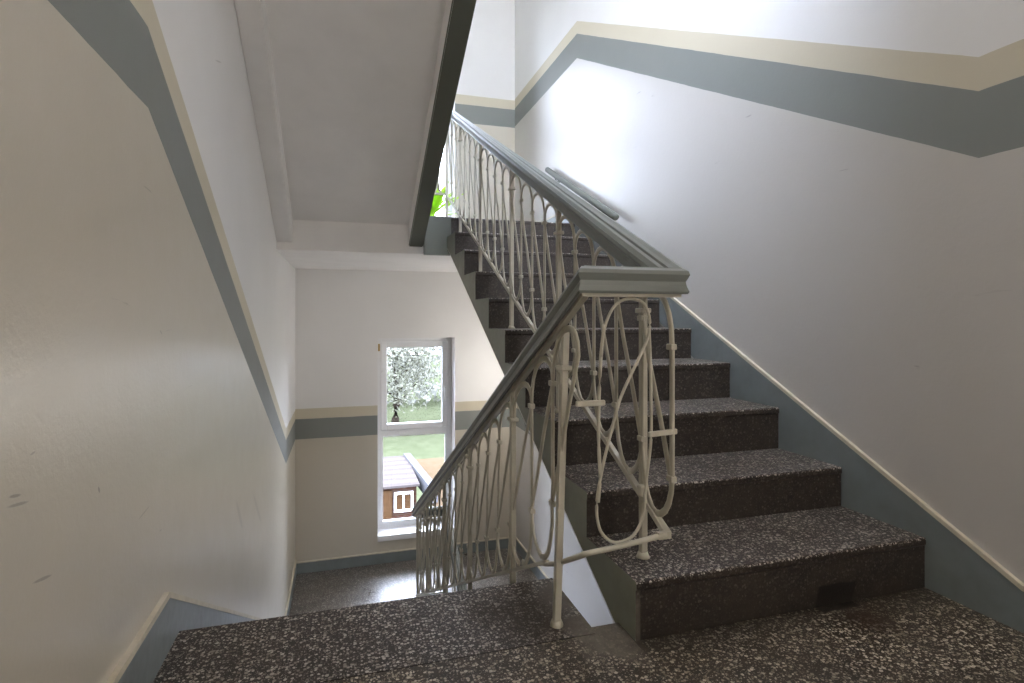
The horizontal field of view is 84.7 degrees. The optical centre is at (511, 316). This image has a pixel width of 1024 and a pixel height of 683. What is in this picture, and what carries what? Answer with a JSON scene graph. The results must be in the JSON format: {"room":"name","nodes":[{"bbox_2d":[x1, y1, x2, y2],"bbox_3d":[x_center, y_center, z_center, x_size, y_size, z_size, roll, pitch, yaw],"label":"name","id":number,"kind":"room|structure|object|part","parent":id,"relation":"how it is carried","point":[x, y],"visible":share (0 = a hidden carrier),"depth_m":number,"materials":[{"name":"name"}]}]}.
{"room":"stairwell","nodes":[
{"label":"stairwell","id":0,"kind":"room"},
{"bbox_2d":[0,0,294,682],"bbox_3d":[-1.162,0.186,1.898,0.250,8.350,7.906,0,0,-17],"label":"wall","id":1,"kind":"structure","parent":0,"point":[147,292],"depth_m":1.23,"materials":[{"name":"paint"}]},
{"bbox_2d":[106,560,296,682],"bbox_3d":[-0.993,1.610,1.793,0.014,1.801,7.606,0,0,-17],"label":"baseboard","id":2,"kind":"structure","parent":1,"relation":"attached to","point":[173,613],"depth_m":1.41,"materials":[{"name":"grey paint"}]},
{"bbox_2d":[276,220,457,271],"bbox_3d":[-0.794,-0.603,4.962,2.223,0.278,1.651,0,0,-17],"label":"ceiling","id":3,"kind":"structure","parent":0,"point":[315,244],"depth_m":4.11,"materials":[{"name":"paint"}]},
{"bbox_2d":[234,0,475,246],"bbox_3d":[-0.775,-1.377,2.837,1.032,1.720,3.220,0,0,-17],"label":"flight","id":4,"kind":"object","parent":3,"relation":"on","point":[353,101],"visible":1,"depth_m":3.04,"materials":[{"name":"white paint"}]},
{"bbox_2d":[423,216,450,255],"bbox_3d":[-0.556,-0.599,4.182,0.198,0.284,0.060,0,0,-17],"label":"trim","id":5,"kind":"structure","parent":3,"relation":"attached to","point":[438,228],"depth_m":4.15,"materials":[{"name":"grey paint"}]},
{"bbox_2d":[430,181,466,216],"bbox_3d":[-0.813,-0.992,5.340,0.678,0.500,0.675,0,0,-40],"label":"potted plant","id":6,"kind":"object","parent":3,"relation":"on","point":[437,205],"visible":0.26,"depth_m":5.25,"materials":[{"name":"green plant"}]},
{"bbox_2d":[295,0,514,561],"bbox_3d":[-1.076,0.186,5.896,2.223,8.350,0.300,0,0,-17],"label":"wall","id":7,"kind":"structure","parent":0,"point":[341,316],"depth_m":5.65,"materials":[{"name":"paint"}]},
{"bbox_2d":[297,537,508,573],"bbox_3d":[-1.030,2.443,5.746,2.199,0.135,0.014,0,0,-17],"label":"baseboard","id":8,"kind":"structure","parent":7,"relation":"attached to","point":[309,566],"depth_m":5.63,"materials":[{"name":"grey paint"}]},
{"bbox_2d":[378,338,450,527],"bbox_3d":[-1.036,1.216,5.970,0.791,1.990,0.131,0,0,-17],"label":"window","id":9,"kind":"structure","parent":7,"relation":"in","point":[385,429],"depth_m":5.93,"materials":[{"name":"plastic"}]},
{"bbox_3d":[-1.037,0.728,5.977,0.708,0.926,0.068,0,0,-17],"label":"sash","id":10,"kind":"part","parent":9,"relation":"part of","materials":[{"name":"plastic"}]},
{"bbox_3d":[-0.717,0.816,6.019,0.030,0.160,0.040,0,0,-17],"label":"handle","id":11,"kind":"part","parent":9,"relation":"part of","materials":[{"name":"plastic"}]},
{"bbox_2d":[378,522,453,541],"bbox_3d":[-1.003,2.237,5.860,0.789,0.057,0.232,0,0,-17],"label":"trim","id":12,"kind":"structure","parent":7,"relation":"attached to","point":[407,531],"depth_m":5.74,"materials":[{"name":"paint"}]},
{"bbox_2d":[442,123,450,216],"bbox_3d":[-1.036,-2.014,5.970,0.791,1.990,0.131,0,0,-17],"label":"window","id":13,"kind":"structure","parent":7,"relation":"in","point":[449,177],"depth_m":6.07,"materials":[{"name":"plastic"}]},
{"bbox_2d":[289,548,537,614],"bbox_3d":[-0.794,2.631,4.962,2.223,0.280,1.651,0,0,-17],"label":"floor","id":14,"kind":"structure","parent":0,"point":[369,584],"depth_m":5.26,"materials":[{"name":"stone"}]},
{"bbox_2d":[153,578,595,682],"bbox_3d":[-0.747,1.731,2.882,1.088,1.740,3.158,0,0,-17],"label":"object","id":15,"kind":"object","parent":14,"relation":"on","point":[360,640],"visible":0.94,"depth_m":1.51,"materials":[{"name":"stone"}]},
{"bbox_2d":[323,587,1023,682],"bbox_3d":[0.696,0.971,0.018,2.223,0.220,3.232,0,0,-17],"label":"floor","id":16,"kind":"structure","parent":0,"point":[920,635],"depth_m":1.44,"materials":[{"name":"stone"}]},
{"bbox_2d":[447,217,925,640],"bbox_3d":[0.407,0.096,3.006,1.028,1.675,2.869,0,0,-17],"label":"flight","id":17,"kind":"object","parent":16,"relation":"on","point":[759,528],"visible":0.61,"depth_m":1.96,"materials":[{"name":"stone"}]},
{"bbox_2d":[412,110,689,628],"bbox_3d":[-0.189,-0.046,3.087,0.315,6.489,3.486,0,0,-17],"label":"stair railing","id":18,"kind":"object","parent":17,"relation":"on","point":[645,272],"visible":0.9,"depth_m":1.91,"materials":[{"name":"metal"}]},
{"bbox_3d":[-0.773,2.059,4.592,0.020,0.864,0.020,0,0,-17],"label":"post","id":19,"kind":"part","parent":18,"relation":"part of","materials":[{"name":"metal"}]},
{"bbox_3d":[-0.611,1.754,4.056,0.020,0.822,0.020,0,0,-17],"label":"post","id":20,"kind":"part","parent":18,"relation":"part of","materials":[{"name":"metal"}]},
{"bbox_3d":[-0.406,1.411,3.376,0.020,0.856,0.020,0,0,-17],"label":"post","id":21,"kind":"part","parent":18,"relation":"part of","materials":[{"name":"metal"}]},
{"bbox_3d":[-0.546,-1.219,4.702,0.020,0.954,0.020,0,0,-17],"label":"post","id":22,"kind":"part","parent":18,"relation":"part of","materials":[{"name":"metal"}]},
{"bbox_3d":[-0.546,2.099,4.702,0.020,0.782,0.020,0,0,-17],"label":"post","id":23,"kind":"part","parent":18,"relation":"part of","materials":[{"name":"metal"}]},
{"bbox_3d":[-0.385,-1.005,4.166,0.020,0.835,0.020,0,0,-17],"label":"post","id":24,"kind":"part","parent":18,"relation":"part of","materials":[{"name":"metal"}]},
{"bbox_3d":[-0.202,0.986,2.696,0.020,0.727,0.020,0,0,-17],"label":"post","id":25,"kind":"part","parent":18,"relation":"part of","materials":[{"name":"metal"}]},
{"bbox_3d":[-0.200,-0.687,3.554,0.020,0.846,0.020,0,0,-17],"label":"post","id":26,"kind":"part","parent":18,"relation":"part of","materials":[{"name":"metal"}]},
{"bbox_3d":[-0.002,-0.356,2.898,0.020,0.840,0.020,0,0,-17],"label":"post","id":27,"kind":"part","parent":18,"relation":"part of","materials":[{"name":"metal"}]},
{"bbox_3d":[0.003,0.643,2.017,0.020,0.761,0.020,0,0,-17],"label":"post","id":28,"kind":"part","parent":18,"relation":"part of","materials":[{"name":"metal"}]},
{"bbox_3d":[0.188,-0.034,2.266,0.020,0.841,0.020,0,0,-17],"label":"post","id":29,"kind":"part","parent":18,"relation":"part of","materials":[{"name":"metal"}]},
{"bbox_3d":[0.137,0.444,1.569,0.046,0.834,0.022,0,0,-17],"label":"post","id":30,"kind":"part","parent":18,"relation":"part of","materials":[{"name":"metal"}]},
{"bbox_3d":[0.383,0.284,1.640,0.020,0.837,0.020,0,0,-17],"label":"post","id":31,"kind":"part","parent":18,"relation":"part of","materials":[{"name":"metal"}]},
{"bbox_2d":[515,0,1023,626],"bbox_3d":[1.205,0.186,2.612,0.250,8.350,7.906,0,0,-17],"label":"wall","id":32,"kind":"structure","parent":0,"point":[837,185],"depth_m":2.14,"materials":[{"name":"paint"}]},
{"bbox_2d":[516,537,547,579],"bbox_3d":[0.262,2.438,5.283,0.014,0.146,1.646,0,0,-17],"label":"baseboard","id":33,"kind":"structure","parent":32,"relation":"attached to","point":[538,572],"depth_m":5.51,"materials":[{"name":"grey paint"}]},
{"bbox_2d":[545,167,618,220],"bbox_3d":[0.512,-0.979,4.353,0.071,0.683,1.332,0,0,-17],"label":"wall handrail","id":34,"kind":"object","parent":32,"relation":"attached to","point":[610,213],"visible":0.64,"depth_m":4.18,"materials":[{"name":"paint"}]},
{"bbox_2d":[541,214,1023,632],"bbox_3d":[1.122,0.002,2.430,0.014,1.778,7.606,0,0,-17],"label":"baseboard","id":35,"kind":"structure","parent":32,"relation":"attached to","point":[957,569],"depth_m":1.97,"materials":[{"name":"grey paint"}]},
{"label":"outside","id":36,"kind":"structure","parent":0,"visible":0},
{"bbox_2d":[383,354,444,506],"bbox_3d":[-13.872,6.161,46.033,120.000,0.200,83.844,0,0,-17],"label":"ground","id":37,"kind":"structure","parent":36,"point":[431,445],"depth_m":28.12,"materials":[{"name":"green plant"}]},
{"bbox_2d":[383,453,437,519],"bbox_3d":[-3.939,4.886,13.226,3.890,2.350,3.214,0,0,-17],"label":"garden shed","id":38,"kind":"object","parent":37,"relation":"on","point":[403,474],"visible":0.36,"depth_m":12.72,"materials":[{"name":"wood"}]},
{"bbox_3d":[-2.443,4.161,12.646,0.360,0.380,0.025,0,0,-17],"label":"pane","id":39,"kind":"part","parent":38,"relation":"part of","materials":[{"name":"brown wood"}]},
{"bbox_2d":[387,347,440,422],"bbox_3d":[-6.177,1.713,30.465,7.370,8.726,8.276,0,0,36],"label":"tree","id":40,"kind":"object","parent":37,"relation":"on","point":[409,360],"visible":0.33,"depth_m":29.09,"materials":[{"name":"green plant"}]},
{"bbox_2d":[387,347,440,405],"bbox_3d":[-4.664,2.286,39.629,26.336,7.994,3.983,0,0,-17],"label":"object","id":41,"kind":"structure","parent":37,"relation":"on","point":[426,397],"depth_m":38.70,"materials":[{"name":"white"}]},
{"bbox_2d":[415,457,444,506],"bbox_3d":[-0.669,4.151,14.525,3.300,0.120,4.200,0,0,-17],"label":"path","id":42,"kind":"structure","parent":37,"relation":"on","point":[431,466],"depth_m":15.41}
]}

